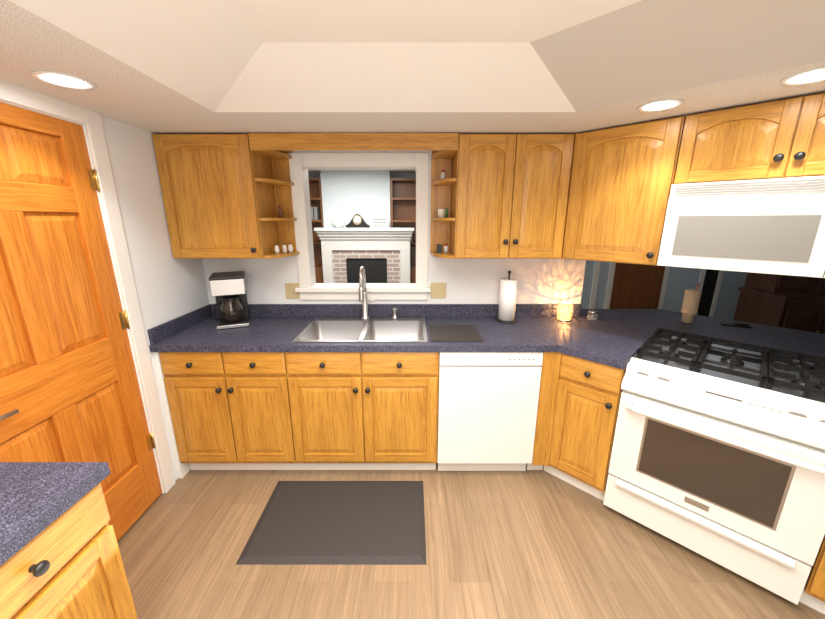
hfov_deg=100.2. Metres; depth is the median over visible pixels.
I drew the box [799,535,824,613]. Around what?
base cabinet
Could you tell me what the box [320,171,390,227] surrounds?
wall
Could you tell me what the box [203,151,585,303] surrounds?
wall
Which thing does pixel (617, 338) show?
countertop
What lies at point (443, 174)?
bottle
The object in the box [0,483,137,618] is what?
base cabinet
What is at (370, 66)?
ceiling
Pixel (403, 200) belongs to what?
shelf
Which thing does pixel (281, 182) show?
shelf
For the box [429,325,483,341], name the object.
dish mat
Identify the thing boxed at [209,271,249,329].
coffee maker
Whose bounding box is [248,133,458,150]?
valance
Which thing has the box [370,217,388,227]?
sign
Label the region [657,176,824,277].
microwave
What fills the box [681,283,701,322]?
cup
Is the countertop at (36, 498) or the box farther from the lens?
the box
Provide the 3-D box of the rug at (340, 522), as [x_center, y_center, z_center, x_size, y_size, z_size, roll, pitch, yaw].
[-0.393,1.154,1.929,0.921,0.015,0.551,0,15,0]
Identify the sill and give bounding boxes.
[295,283,430,299]
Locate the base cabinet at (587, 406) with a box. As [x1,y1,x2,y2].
[543,353,625,500]
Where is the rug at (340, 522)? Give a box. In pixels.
[236,481,426,563]
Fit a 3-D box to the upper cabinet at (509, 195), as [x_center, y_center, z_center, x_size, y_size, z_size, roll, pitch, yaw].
[0.603,-0.702,2.211,0.673,0.720,0.351,0,15,0]
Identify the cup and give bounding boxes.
[438,209,447,217]
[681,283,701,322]
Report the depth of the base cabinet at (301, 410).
2.10 m
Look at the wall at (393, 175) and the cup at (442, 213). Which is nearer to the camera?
the cup at (442, 213)
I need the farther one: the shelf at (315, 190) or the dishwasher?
the shelf at (315, 190)
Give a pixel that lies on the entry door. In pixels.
(69, 389)
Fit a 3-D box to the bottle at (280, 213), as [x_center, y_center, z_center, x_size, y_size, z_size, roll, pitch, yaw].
[-0.885,-0.655,2.309,0.036,0.080,0.035,0,15,0]
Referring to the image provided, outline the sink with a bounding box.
[292,318,427,341]
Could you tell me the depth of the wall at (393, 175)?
5.25 m
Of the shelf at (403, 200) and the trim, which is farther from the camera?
the shelf at (403, 200)
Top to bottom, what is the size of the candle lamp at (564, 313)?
0.130 m
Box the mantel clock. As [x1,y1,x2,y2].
[346,214,369,227]
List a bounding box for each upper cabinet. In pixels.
[152,134,279,258]
[450,134,573,258]
[561,116,685,265]
[674,93,824,183]
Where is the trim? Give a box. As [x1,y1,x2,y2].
[288,153,428,286]
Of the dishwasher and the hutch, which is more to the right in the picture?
the hutch
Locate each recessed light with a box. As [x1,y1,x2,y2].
[31,70,96,90]
[637,99,683,111]
[780,67,824,85]
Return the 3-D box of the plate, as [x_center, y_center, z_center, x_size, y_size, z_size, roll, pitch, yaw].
[-1.080,-1.292,5.046,0.180,0.185,0.042,0,15,0]
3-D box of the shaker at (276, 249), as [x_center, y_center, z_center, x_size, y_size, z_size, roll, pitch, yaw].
[-0.905,-0.408,2.301,0.034,0.067,0.033,0,15,0]
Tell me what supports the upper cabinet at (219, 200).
attached to the wall at (540, 281)
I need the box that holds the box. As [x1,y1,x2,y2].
[436,244,447,252]
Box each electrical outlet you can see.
[285,283,299,298]
[430,283,445,297]
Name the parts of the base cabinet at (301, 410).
drawer, door, drawer, door, drawer, door, drawer, door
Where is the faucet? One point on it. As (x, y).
(362, 290)
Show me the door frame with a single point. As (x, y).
(90, 122)
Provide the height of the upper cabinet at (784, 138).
0.313 m
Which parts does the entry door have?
handle, entry door hinges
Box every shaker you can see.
[274,243,279,253]
[282,243,292,252]
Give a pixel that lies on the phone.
(735, 324)
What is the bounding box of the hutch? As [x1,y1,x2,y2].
[733,272,824,333]
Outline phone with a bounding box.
[720,321,751,327]
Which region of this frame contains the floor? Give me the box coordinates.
[117,463,824,618]
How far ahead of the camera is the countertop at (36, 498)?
0.91 m
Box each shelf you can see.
[254,151,299,258]
[309,178,323,282]
[390,178,415,282]
[430,151,456,258]
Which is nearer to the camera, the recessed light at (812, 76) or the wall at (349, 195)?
the recessed light at (812, 76)
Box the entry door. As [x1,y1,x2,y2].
[0,102,161,540]
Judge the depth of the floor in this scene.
1.65 m
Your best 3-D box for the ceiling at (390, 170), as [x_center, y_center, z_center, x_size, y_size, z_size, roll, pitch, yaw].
[1.750,-1.748,3.790,11.500,0.100,2.985,0,15,0]
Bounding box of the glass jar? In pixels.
[587,310,597,319]
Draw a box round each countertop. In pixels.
[0,462,110,565]
[147,304,824,369]
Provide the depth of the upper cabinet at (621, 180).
1.88 m
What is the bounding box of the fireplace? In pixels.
[314,228,413,282]
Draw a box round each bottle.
[278,205,282,217]
[441,170,445,178]
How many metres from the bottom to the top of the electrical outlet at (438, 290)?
0.116 m
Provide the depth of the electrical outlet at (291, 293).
2.54 m
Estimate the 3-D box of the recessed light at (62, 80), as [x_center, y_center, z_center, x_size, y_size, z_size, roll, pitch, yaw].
[-1.257,-0.827,1.248,0.170,0.006,0.170,0,15,0]
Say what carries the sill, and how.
attached to the wall at (540, 281)
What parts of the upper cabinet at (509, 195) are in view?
door, door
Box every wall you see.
[101,116,208,480]
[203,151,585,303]
[308,173,415,177]
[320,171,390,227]
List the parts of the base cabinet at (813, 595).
door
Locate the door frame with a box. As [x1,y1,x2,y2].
[0,80,175,493]
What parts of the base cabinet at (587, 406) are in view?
door, drawer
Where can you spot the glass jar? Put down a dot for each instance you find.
(592, 314)
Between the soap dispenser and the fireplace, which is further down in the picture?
the soap dispenser
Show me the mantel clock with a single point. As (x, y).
(357, 221)
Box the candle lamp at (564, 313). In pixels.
[556,300,573,321]
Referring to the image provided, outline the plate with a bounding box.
[332,215,344,227]
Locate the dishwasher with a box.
[437,352,542,470]
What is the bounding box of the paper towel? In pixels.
[495,271,517,322]
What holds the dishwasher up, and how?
on the floor
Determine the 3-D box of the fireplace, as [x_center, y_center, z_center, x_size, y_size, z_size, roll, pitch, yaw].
[-0.700,-0.477,5.265,1.450,1.500,0.202,0,15,0]
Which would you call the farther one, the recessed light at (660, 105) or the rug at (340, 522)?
the rug at (340, 522)
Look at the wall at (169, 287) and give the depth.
1.98 m
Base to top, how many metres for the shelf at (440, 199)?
0.720 m
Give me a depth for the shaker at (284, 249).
2.36 m
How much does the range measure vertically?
0.924 m
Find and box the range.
[603,328,824,604]
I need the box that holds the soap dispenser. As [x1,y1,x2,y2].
[392,308,396,318]
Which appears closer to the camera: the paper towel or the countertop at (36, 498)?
the countertop at (36, 498)
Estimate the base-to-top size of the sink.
0.196 m
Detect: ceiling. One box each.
[0,0,824,133]
[308,169,415,172]
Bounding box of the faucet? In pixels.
[359,266,376,319]
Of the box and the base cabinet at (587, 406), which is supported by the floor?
the base cabinet at (587, 406)

